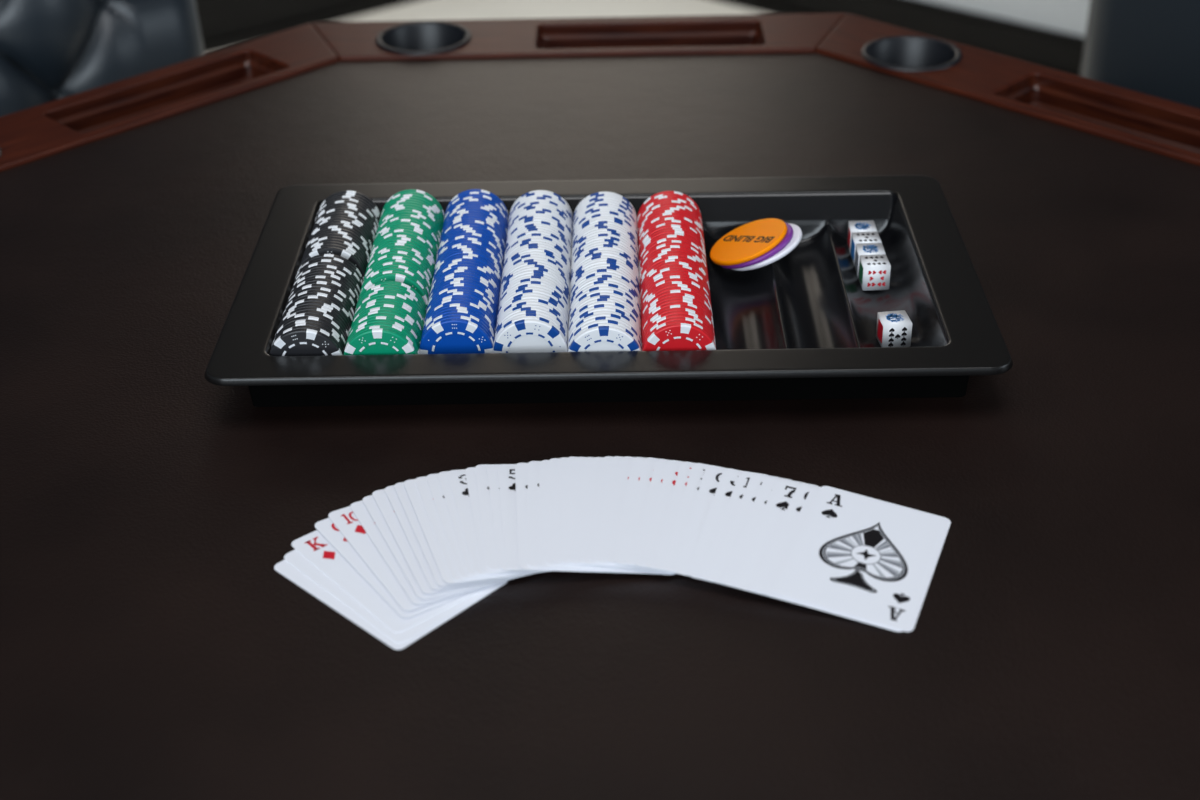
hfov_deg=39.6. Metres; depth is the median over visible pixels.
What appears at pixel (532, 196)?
chip
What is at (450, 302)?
chip
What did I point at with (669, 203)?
chip
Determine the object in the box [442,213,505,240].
chip
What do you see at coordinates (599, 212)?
chip
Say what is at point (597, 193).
chip
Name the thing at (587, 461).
card
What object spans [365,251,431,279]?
chip
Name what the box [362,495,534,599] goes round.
card
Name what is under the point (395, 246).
chip
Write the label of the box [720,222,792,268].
puck
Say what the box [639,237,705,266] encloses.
chip
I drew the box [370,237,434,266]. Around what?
chip
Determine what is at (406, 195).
chip
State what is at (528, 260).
chip
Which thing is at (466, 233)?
chip
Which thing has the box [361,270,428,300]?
chip
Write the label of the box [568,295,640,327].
chip
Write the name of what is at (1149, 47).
chair
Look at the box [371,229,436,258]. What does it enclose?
chip
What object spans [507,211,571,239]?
chip
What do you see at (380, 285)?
chip
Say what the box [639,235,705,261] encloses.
chip
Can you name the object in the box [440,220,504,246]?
chip
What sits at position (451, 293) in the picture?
chip
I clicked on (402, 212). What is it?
chip
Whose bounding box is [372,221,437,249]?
chip
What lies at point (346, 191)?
chip
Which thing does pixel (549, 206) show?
chip
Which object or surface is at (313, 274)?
chip
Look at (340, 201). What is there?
chip
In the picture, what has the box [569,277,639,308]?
chip
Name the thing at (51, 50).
chair
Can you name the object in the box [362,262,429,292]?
chip
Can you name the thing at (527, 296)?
chip
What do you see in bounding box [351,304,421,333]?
chip
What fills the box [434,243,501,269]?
chip
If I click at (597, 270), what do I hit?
chip
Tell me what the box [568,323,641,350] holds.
chip
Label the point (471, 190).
chip
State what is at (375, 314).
chip
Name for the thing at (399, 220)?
chip
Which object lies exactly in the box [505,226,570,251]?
chip
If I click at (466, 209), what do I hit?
chip
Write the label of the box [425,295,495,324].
chip
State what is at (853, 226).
die
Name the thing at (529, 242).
chip
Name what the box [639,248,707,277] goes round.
chip
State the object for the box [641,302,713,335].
chip
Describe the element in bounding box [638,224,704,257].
chip
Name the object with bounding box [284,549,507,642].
card
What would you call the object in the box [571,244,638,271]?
chip
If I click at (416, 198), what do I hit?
chip
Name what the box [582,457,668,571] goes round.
card
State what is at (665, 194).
chip
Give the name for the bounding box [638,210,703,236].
chip
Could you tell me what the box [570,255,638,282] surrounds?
chip
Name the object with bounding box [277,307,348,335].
chip
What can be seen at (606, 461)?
card
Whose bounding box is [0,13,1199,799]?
table
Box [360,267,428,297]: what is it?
chip
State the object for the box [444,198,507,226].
chip
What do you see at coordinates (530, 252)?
chip
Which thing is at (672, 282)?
chip
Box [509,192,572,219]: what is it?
chip
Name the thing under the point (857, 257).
print
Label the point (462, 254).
chip
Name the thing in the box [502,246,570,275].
chip
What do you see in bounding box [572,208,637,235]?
chip
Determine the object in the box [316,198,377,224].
chip
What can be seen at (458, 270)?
chip
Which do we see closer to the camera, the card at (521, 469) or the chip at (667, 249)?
the card at (521, 469)
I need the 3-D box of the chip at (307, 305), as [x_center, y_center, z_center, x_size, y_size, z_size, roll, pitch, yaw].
[-0.153,-0.034,0.895,0.039,0.039,0.003,-1,32,1]
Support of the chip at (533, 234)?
in the tray
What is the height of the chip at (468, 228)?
0.039 m
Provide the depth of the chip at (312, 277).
0.91 m
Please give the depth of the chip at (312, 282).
0.91 m
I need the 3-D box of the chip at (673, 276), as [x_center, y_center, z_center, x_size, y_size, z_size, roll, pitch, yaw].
[0.042,-0.051,0.915,0.039,0.039,0.003,-1,32,1]
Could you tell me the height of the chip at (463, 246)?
0.039 m
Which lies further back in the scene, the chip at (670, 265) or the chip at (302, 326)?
the chip at (670, 265)
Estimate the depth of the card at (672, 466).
0.78 m
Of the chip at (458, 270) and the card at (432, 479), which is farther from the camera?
the chip at (458, 270)
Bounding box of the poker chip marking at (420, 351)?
[419,348,427,353]
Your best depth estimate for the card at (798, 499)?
0.76 m
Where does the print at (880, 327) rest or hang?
on the die at (893, 328)
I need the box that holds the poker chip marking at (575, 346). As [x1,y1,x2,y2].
[569,340,580,351]
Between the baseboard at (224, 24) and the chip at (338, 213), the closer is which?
the chip at (338, 213)
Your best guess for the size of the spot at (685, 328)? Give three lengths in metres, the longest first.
0.005 x 0.005 x 0.003 m
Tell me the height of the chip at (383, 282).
0.039 m
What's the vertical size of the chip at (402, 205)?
0.039 m
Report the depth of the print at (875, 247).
0.98 m
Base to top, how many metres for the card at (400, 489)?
0.007 m
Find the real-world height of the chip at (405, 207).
0.039 m
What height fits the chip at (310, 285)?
0.039 m
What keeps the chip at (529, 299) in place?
in the tray
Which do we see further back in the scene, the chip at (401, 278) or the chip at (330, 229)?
the chip at (330, 229)
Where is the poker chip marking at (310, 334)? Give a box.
[306,329,316,339]
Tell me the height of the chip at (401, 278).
0.039 m
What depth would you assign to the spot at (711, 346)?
0.86 m
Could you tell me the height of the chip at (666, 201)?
0.039 m
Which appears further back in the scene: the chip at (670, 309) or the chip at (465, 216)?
the chip at (465, 216)
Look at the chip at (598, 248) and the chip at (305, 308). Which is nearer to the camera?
the chip at (305, 308)
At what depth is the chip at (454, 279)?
0.91 m
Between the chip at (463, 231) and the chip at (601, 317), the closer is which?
the chip at (601, 317)
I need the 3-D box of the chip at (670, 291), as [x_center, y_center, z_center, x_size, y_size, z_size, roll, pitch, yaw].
[0.042,-0.042,0.901,0.039,0.039,0.003,-1,32,1]
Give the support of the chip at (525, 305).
in the tray
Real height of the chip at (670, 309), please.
0.039 m
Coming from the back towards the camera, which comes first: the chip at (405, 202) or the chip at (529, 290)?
the chip at (405, 202)
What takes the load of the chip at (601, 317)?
in the tray
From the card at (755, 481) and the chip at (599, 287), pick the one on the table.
the card at (755, 481)
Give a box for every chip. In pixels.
[269,329,341,355]
[272,325,343,354]
[273,322,343,351]
[274,316,345,345]
[275,313,346,341]
[276,319,345,349]
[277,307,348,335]
[278,310,347,338]
[280,304,349,333]
[281,298,350,328]
[282,295,351,324]
[282,301,349,330]
[283,292,352,320]
[284,287,353,315]
[285,290,353,317]
[286,284,354,313]
[287,278,356,305]
[288,281,355,309]
[290,273,357,300]
[291,270,358,298]
[292,276,357,303]
[293,265,359,291]
[293,267,359,295]
[294,262,360,290]
[295,259,361,286]
[296,254,362,280]
[298,247,364,279]
[298,257,362,283]
[299,244,365,272]
[301,239,366,267]
[303,233,368,261]
[303,241,366,269]
[304,236,367,264]
[306,225,370,253]
[306,231,368,259]
[307,220,371,247]
[307,223,371,249]
[308,228,369,256]
[310,212,373,239]
[310,217,372,245]
[311,215,373,242]
[312,208,375,235]
[314,202,376,230]
[314,205,376,231]
[315,200,377,227]
[315,210,374,239]
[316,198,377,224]
[318,193,379,219]
[319,190,380,217]
[319,195,378,223]
[344,325,417,353]
[344,328,416,354]
[346,319,419,353]
[347,322,418,353]
[348,313,420,342]
[349,316,419,347]
[350,307,421,336]
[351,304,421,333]
[351,310,420,341]
[352,301,422,330]
[353,298,423,327]
[354,292,424,320]
[354,295,423,325]
[355,287,425,316]
[356,284,425,312]
[356,289,424,318]
[358,273,427,306]
[359,281,426,309]
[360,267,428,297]
[361,264,429,294]
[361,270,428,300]
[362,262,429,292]
[363,256,431,285]
[364,253,431,283]
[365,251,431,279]
[365,259,430,290]
[366,245,433,274]
[367,243,433,272]
[367,248,432,279]
[368,240,434,268]
[369,232,435,261]
[369,235,435,263]
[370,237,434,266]
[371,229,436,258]
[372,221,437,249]
[372,227,436,255]
[373,224,437,253]
[375,214,439,242]
[375,219,438,248]
[376,211,439,239]
[376,216,439,243]
[377,206,440,234]
[377,209,440,237]
[378,201,441,228]
[379,199,442,227]
[379,204,441,233]
[381,192,443,218]
[381,194,443,222]
[382,189,444,216]
[382,197,443,224]
[419,318,492,353]
[421,312,493,341]
[421,315,493,345]
[422,306,494,337]
[423,298,495,328]
[423,309,494,339]
[424,301,495,329]
[424,303,494,334]
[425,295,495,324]
[426,286,496,314]
[426,289,496,318]
[426,292,496,323]
[427,283,497,312]
[428,278,497,306]
[428,280,497,311]
[429,269,498,296]
[429,275,498,305]
[430,272,498,301]
[431,258,500,287]
[431,264,499,293]
[431,267,499,296]
[432,261,499,289]
[433,248,501,276]
[433,253,500,280]
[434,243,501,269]
[434,250,501,278]
[434,255,500,286]
[436,235,502,261]
[436,238,502,265]
[436,240,502,269]
[436,245,501,273]
[437,232,503,261]
[438,227,503,254]
[438,230,503,258]
[439,222,504,250]
[439,225,504,253]
[440,215,505,243]
[440,218,504,242]
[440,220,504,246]
[442,205,506,233]
[442,208,506,236]
[442,210,505,236]
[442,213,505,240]
[443,203,506,229]
[444,194,507,220]
[444,196,507,222]
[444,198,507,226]
[445,189,508,216]
[445,201,507,228]
[446,192,508,219]
[493,316,566,348]
[493,319,567,352]
[495,304,567,335]
[495,307,567,337]
[495,310,567,340]
[495,313,567,347]
[496,298,567,327]
[496,301,567,330]
[497,287,568,317]
[497,289,568,320]
[497,292,568,323]
[497,295,567,323]
[498,278,568,306]
[498,281,568,309]
[498,284,568,314]
[499,270,569,299]
[499,273,568,299]
[499,276,568,302]
[500,262,569,291]
[500,264,569,293]
[500,267,569,298]
[501,254,569,282]
[501,256,569,284]
[501,259,569,288]
[502,241,570,270]
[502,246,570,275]
[502,248,569,275]
[502,251,569,278]
[503,238,570,268]
[504,228,570,254]
[504,231,570,257]
[504,233,570,260]
[504,236,570,264]
[504,243,570,274]
[505,216,571,244]
[505,221,570,246]
[505,223,570,248]
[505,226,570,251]
[506,213,571,242]
[506,218,571,252]
[507,206,571,232]
[507,208,571,235]
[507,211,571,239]
[508,195,572,222]
[508,197,572,226]
[508,199,572,227]
[508,202,571,226]
[508,204,571,229]
[509,190,572,216]
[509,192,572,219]
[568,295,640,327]
[568,301,640,330]
[568,304,640,332]
[568,307,640,336]
[568,310,641,344]
[568,313,640,341]
[568,316,641,347]
[568,320,641,349]
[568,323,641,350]
[568,326,640,351]
[569,272,639,302]
[569,275,639,305]
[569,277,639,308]
[569,280,639,309]
[569,283,640,316]
[569,286,639,314]
[569,289,640,318]
[569,292,640,322]
[569,298,640,327]
[570,247,638,279]
[570,252,638,280]
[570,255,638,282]
[570,258,638,285]
[570,260,639,289]
[570,263,639,291]
[570,266,639,294]
[570,269,639,298]
[571,228,637,257]
[571,231,638,259]
[571,234,638,262]
[571,236,638,264]
[571,239,638,266]
[571,242,638,267]
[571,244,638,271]
[571,250,638,275]
[572,201,636,230]
[572,203,637,231]
[572,206,637,234]
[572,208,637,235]
[572,211,637,237]
[572,213,637,239]
[572,216,637,241]
[572,218,637,244]
[572,221,637,246]
[572,223,637,248]
[572,226,637,251]
[573,192,636,216]
[573,194,636,218]
[573,196,636,220]
[573,198,636,222]
[637,191,700,219]
[637,193,701,221]
[637,195,701,223]
[637,198,701,229]
[638,200,702,226]
[638,202,702,228]
[638,205,702,231]
[638,207,703,235]
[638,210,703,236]
[638,212,702,240]
[638,215,703,242]
[638,217,703,246]
[638,220,704,249]
[638,222,704,252]
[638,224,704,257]
[639,227,705,253]
[639,230,705,255]
[639,232,705,258]
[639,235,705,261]
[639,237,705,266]
[639,240,706,267]
[639,242,706,273]
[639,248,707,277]
[639,251,706,284]
[639,256,707,287]
[640,245,707,272]
[640,253,708,281]
[640,259,709,287]
[640,261,709,290]
[640,264,708,293]
[640,267,709,295]
[640,270,709,299]
[640,273,710,303]
[640,275,710,308]
[640,278,711,309]
[640,281,710,312]
[641,284,711,312]
[641,287,712,315]
[641,290,712,319]
[641,293,712,321]
[641,296,712,326]
[641,298,713,328]
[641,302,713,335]
[641,308,713,339]
[642,305,714,334]
[642,310,714,338]
[642,314,714,342]
[642,317,715,346]
[642,320,715,349]
[642,323,715,350]
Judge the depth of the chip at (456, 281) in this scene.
0.91 m
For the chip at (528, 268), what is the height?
0.039 m
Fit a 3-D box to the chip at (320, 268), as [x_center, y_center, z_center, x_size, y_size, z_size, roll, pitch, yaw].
[-0.153,-0.056,0.932,0.039,0.039,0.003,-1,32,1]
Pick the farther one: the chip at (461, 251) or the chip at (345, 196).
the chip at (345, 196)
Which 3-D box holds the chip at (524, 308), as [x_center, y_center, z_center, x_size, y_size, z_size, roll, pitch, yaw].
[-0.037,-0.032,0.888,0.039,0.039,0.003,-1,32,1]
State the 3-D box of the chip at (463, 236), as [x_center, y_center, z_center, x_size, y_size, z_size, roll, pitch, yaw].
[-0.075,-0.077,0.963,0.039,0.039,0.003,-1,32,1]
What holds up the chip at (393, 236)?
in the tray
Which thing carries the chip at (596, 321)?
in the tray
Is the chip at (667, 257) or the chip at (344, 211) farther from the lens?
the chip at (344, 211)
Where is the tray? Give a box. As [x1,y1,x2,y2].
[204,175,1012,406]
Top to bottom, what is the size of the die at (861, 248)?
0.015 m
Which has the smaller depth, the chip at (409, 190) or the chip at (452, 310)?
the chip at (452, 310)
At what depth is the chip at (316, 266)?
0.93 m
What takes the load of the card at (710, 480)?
on the table
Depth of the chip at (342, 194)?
1.01 m
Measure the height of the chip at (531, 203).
0.039 m
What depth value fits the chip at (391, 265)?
0.92 m
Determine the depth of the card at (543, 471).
0.77 m
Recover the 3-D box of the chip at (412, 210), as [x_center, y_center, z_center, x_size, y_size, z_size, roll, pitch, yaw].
[-0.114,-0.095,0.993,0.039,0.039,0.008,0,32,2]
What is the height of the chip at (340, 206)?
0.039 m
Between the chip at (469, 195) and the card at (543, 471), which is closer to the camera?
the card at (543, 471)
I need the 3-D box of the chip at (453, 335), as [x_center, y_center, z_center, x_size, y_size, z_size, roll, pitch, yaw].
[-0.075,-0.025,0.878,0.039,0.039,0.004,-1,32,1]
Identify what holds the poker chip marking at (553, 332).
on the chip at (525, 335)
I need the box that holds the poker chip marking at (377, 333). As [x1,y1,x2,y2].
[372,328,382,338]
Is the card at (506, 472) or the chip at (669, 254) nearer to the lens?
the card at (506, 472)
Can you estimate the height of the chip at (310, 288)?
0.039 m
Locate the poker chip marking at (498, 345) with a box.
[493,340,502,350]
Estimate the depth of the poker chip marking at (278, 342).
0.86 m
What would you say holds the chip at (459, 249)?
in the tray
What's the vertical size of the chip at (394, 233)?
0.039 m
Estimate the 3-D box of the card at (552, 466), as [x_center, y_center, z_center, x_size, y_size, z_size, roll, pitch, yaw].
[0.006,0.053,0.781,0.063,0.008,0.088,-1,32,0]
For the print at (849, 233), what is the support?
on the die at (853, 226)
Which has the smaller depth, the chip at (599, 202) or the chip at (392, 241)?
the chip at (392, 241)
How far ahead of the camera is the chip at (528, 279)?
0.91 m
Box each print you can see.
[848,228,850,248]
[851,238,854,259]
[855,223,870,229]
[855,249,858,271]
[859,261,862,282]
[863,245,878,252]
[877,320,882,342]
[886,313,903,321]
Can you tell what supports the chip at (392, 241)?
in the tray
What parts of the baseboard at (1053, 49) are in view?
shoe moulding, cap moulding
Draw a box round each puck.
[710,218,786,265]
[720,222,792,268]
[732,223,801,270]
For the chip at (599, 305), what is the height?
0.039 m
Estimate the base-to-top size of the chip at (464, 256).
0.039 m
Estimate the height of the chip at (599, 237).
0.039 m
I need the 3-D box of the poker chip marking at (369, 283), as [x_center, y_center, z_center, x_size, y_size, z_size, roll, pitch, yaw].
[-0.126,-0.062,0.917,0.005,0.005,0.003,-43,15,15]
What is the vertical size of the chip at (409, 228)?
0.039 m
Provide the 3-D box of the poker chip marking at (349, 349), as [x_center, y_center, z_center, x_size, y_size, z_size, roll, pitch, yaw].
[-0.130,-0.027,0.867,0.005,0.005,0.003,25,28,-14]
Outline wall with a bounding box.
[923,0,1089,36]
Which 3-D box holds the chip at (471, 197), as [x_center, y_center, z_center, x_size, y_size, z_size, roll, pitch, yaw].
[-0.075,-0.105,1.008,0.039,0.039,0.003,-1,32,1]
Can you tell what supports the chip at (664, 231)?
in the tray
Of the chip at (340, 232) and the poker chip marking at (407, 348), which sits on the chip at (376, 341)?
the poker chip marking at (407, 348)
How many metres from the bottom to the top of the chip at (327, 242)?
0.039 m
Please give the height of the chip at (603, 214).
0.039 m
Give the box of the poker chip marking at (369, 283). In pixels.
[364,280,372,288]
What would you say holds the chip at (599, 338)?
in the tray
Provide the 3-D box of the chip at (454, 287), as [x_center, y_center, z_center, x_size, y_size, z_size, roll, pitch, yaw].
[-0.075,-0.044,0.910,0.039,0.039,0.003,-1,32,1]
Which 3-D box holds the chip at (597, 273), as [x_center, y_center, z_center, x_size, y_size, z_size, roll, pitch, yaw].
[0.003,-0.053,0.921,0.039,0.039,0.003,-1,32,1]
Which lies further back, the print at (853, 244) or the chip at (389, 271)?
the print at (853, 244)
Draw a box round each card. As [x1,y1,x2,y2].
[274,559,497,649]
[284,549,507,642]
[291,530,493,632]
[315,518,479,617]
[328,506,461,610]
[350,501,514,604]
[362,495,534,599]
[372,489,516,593]
[385,485,526,589]
[394,482,525,586]
[404,479,548,583]
[415,476,541,580]
[426,473,524,577]
[438,471,515,575]
[447,469,514,574]
[465,467,535,572]
[475,464,501,569]
[487,465,513,570]
[498,464,538,570]
[515,463,645,573]
[527,461,628,572]
[537,460,673,574]
[545,458,677,573]
[552,457,673,572]
[560,457,628,568]
[568,457,652,570]
[575,457,642,569]
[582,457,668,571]
[589,456,662,570]
[596,456,663,570]
[604,456,634,565]
[614,457,651,568]
[623,457,766,565]
[633,459,775,569]
[643,460,790,568]
[654,462,803,570]
[663,463,818,572]
[674,465,817,575]
[687,468,742,584]
[701,471,754,581]
[710,473,779,584]
[721,476,778,588]
[732,479,802,605]
[752,484,816,595]
[763,487,901,631]
[772,486,950,631]
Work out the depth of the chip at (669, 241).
0.94 m
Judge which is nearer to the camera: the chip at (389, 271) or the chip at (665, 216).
the chip at (389, 271)
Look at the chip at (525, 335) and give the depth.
0.87 m
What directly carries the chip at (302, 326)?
in the tray
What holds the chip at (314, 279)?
in the tray
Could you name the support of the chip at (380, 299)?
in the tray
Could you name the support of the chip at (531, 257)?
in the tray
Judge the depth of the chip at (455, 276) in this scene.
0.91 m
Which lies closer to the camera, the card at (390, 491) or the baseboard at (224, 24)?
the card at (390, 491)
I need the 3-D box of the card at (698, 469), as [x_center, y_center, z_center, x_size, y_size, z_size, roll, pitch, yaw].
[0.067,0.058,0.771,0.063,0.007,0.088,5,32,11]
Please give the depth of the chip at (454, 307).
0.88 m
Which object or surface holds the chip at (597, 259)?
in the tray
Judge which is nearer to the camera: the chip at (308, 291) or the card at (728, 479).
the card at (728, 479)
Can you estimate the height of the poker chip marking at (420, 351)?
0.005 m
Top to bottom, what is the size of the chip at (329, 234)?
0.039 m
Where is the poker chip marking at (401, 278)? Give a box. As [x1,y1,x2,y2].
[395,273,405,282]
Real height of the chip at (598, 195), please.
0.039 m
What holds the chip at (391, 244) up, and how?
in the tray
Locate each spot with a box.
[598,326,608,335]
[627,339,638,350]
[647,332,659,344]
[681,323,690,333]
[705,342,715,349]
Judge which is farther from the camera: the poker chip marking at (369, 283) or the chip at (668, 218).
the chip at (668, 218)
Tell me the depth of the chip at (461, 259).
0.93 m
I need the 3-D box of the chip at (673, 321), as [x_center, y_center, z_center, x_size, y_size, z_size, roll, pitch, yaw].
[0.041,-0.024,0.873,0.039,0.039,0.003,-1,32,1]
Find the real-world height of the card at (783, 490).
0.006 m
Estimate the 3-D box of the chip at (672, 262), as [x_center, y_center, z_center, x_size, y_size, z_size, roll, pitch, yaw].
[0.042,-0.059,0.930,0.039,0.039,0.003,-1,32,1]
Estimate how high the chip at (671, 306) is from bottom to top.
0.039 m
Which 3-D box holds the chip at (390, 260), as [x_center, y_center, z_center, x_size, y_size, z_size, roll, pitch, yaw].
[-0.114,-0.060,0.937,0.039,0.039,0.010,0,32,2]
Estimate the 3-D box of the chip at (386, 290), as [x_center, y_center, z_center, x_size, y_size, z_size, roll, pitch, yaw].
[-0.114,-0.042,0.908,0.039,0.039,0.003,-1,32,1]
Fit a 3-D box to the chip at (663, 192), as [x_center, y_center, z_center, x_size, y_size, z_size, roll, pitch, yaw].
[0.042,-0.108,1.010,0.039,0.039,0.003,-1,32,1]
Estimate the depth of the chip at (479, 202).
0.99 m
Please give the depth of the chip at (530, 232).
0.96 m
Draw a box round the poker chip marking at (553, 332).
[547,326,559,337]
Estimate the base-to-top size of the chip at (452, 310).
0.039 m
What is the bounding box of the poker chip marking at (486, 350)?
[484,348,492,352]
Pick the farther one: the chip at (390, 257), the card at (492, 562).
the chip at (390, 257)
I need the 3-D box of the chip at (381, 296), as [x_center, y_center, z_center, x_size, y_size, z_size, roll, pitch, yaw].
[-0.114,-0.039,0.902,0.039,0.039,0.003,-1,32,1]
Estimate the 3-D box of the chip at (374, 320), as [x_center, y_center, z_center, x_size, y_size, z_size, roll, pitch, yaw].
[-0.115,-0.025,0.879,0.039,0.039,0.003,-1,32,1]
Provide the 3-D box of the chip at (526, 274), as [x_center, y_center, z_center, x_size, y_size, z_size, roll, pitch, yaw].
[-0.036,-0.052,0.921,0.039,0.039,0.003,-1,32,1]
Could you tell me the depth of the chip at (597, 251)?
0.93 m
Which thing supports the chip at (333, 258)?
in the tray
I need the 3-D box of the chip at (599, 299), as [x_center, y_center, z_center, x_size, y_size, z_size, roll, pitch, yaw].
[0.003,-0.037,0.895,0.039,0.039,0.003,-1,32,1]
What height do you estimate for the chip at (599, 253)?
0.039 m
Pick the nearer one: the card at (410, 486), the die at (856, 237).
the card at (410, 486)
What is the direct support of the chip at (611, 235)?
in the tray
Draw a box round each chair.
[0,0,204,116]
[1080,0,1199,108]
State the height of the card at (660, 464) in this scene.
0.008 m
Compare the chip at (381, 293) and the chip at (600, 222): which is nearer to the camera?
the chip at (381, 293)
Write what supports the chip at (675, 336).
in the tray
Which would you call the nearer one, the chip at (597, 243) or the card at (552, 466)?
the card at (552, 466)
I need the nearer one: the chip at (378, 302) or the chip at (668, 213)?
the chip at (378, 302)
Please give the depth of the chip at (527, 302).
0.88 m
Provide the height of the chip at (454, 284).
0.039 m
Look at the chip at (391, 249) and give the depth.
0.94 m
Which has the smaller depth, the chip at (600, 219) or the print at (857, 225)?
the chip at (600, 219)
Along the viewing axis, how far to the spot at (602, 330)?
0.86 m
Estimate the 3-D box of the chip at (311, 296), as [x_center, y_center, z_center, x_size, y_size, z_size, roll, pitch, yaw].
[-0.153,-0.039,0.903,0.039,0.039,0.003,-1,32,1]
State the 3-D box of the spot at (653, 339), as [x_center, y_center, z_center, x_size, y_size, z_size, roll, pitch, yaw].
[0.028,-0.032,0.864,0.005,0.005,0.003,35,26,-19]
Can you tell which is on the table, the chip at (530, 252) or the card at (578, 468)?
the card at (578, 468)
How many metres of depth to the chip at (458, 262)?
0.93 m
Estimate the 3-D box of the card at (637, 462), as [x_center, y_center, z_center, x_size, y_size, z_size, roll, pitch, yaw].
[0.042,0.054,0.778,0.063,0.008,0.088,3,32,6]
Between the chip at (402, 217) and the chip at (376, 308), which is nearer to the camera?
the chip at (376, 308)
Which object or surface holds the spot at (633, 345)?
on the chip at (599, 338)
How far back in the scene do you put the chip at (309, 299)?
0.89 m
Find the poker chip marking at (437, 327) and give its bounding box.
[432,321,442,333]
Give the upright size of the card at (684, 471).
0.007 m
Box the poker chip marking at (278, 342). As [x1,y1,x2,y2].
[274,337,285,348]
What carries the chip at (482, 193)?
in the tray
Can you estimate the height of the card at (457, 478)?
0.008 m
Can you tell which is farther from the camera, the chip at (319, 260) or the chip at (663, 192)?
the chip at (663, 192)
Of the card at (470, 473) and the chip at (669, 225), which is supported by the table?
the card at (470, 473)
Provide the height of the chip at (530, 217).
0.039 m
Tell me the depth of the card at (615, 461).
0.78 m
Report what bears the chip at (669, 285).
in the tray
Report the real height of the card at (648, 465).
0.008 m
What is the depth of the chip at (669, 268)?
0.92 m
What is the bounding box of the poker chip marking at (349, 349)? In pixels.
[345,342,355,353]
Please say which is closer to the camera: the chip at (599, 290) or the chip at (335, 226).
the chip at (599, 290)
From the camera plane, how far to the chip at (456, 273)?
0.91 m
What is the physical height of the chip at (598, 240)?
0.039 m
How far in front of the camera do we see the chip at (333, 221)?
0.97 m
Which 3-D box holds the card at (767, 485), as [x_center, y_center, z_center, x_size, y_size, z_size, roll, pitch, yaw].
[0.096,0.066,0.760,0.063,0.006,0.088,9,33,16]
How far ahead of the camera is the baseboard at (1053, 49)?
3.42 m
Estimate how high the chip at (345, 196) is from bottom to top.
0.039 m
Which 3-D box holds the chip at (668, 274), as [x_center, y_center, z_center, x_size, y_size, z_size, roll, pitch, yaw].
[0.042,-0.052,0.918,0.039,0.039,0.003,-1,32,1]
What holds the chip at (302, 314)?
in the tray
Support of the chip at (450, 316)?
in the tray
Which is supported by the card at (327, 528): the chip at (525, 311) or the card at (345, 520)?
the card at (345, 520)
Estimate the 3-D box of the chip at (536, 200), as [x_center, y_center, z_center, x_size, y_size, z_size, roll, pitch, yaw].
[-0.036,-0.102,1.003,0.039,0.039,0.003,-1,32,1]
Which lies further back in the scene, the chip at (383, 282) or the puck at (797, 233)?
the puck at (797, 233)
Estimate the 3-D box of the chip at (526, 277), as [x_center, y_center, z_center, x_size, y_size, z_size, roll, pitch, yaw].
[-0.036,-0.051,0.919,0.039,0.039,0.003,-1,32,1]
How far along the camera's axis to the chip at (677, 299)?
0.88 m
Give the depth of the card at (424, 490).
0.77 m
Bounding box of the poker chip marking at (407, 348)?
[402,341,413,353]
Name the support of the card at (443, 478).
on the table
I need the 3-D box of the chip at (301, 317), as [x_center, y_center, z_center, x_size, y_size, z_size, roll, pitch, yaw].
[-0.154,-0.027,0.884,0.039,0.039,0.003,-1,32,1]
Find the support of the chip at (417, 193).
in the tray
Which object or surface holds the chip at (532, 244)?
in the tray
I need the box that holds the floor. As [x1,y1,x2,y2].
[205,0,766,54]
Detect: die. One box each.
[847,221,876,251]
[850,231,881,264]
[854,243,885,275]
[858,254,890,290]
[876,310,911,346]
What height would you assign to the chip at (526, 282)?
0.039 m
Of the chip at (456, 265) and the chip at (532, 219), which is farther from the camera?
the chip at (532, 219)
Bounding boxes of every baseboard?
[195,0,417,53]
[715,0,1084,75]
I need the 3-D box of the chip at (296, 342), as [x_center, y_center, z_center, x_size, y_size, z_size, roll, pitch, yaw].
[-0.154,-0.020,0.872,0.039,0.039,0.003,-1,32,1]
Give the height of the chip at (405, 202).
0.039 m
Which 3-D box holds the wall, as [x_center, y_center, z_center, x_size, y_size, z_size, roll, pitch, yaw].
[1.902,-0.651,2.413,5.200,0.950,0.120,24,39,35]
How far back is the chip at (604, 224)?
0.96 m
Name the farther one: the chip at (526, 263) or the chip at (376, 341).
the chip at (526, 263)
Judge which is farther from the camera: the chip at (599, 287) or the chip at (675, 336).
the chip at (599, 287)
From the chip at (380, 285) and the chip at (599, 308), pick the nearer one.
the chip at (599, 308)
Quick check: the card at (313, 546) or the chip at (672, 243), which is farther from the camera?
the chip at (672, 243)
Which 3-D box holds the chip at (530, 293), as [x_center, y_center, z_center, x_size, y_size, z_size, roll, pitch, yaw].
[-0.036,-0.040,0.902,0.039,0.039,0.003,-1,32,1]
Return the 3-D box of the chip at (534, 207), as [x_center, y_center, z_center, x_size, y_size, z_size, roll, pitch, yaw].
[-0.036,-0.098,0.994,0.039,0.039,0.003,-1,32,1]
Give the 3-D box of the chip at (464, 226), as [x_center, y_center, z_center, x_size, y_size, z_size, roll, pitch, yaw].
[-0.075,-0.084,0.975,0.039,0.039,0.003,-1,32,1]

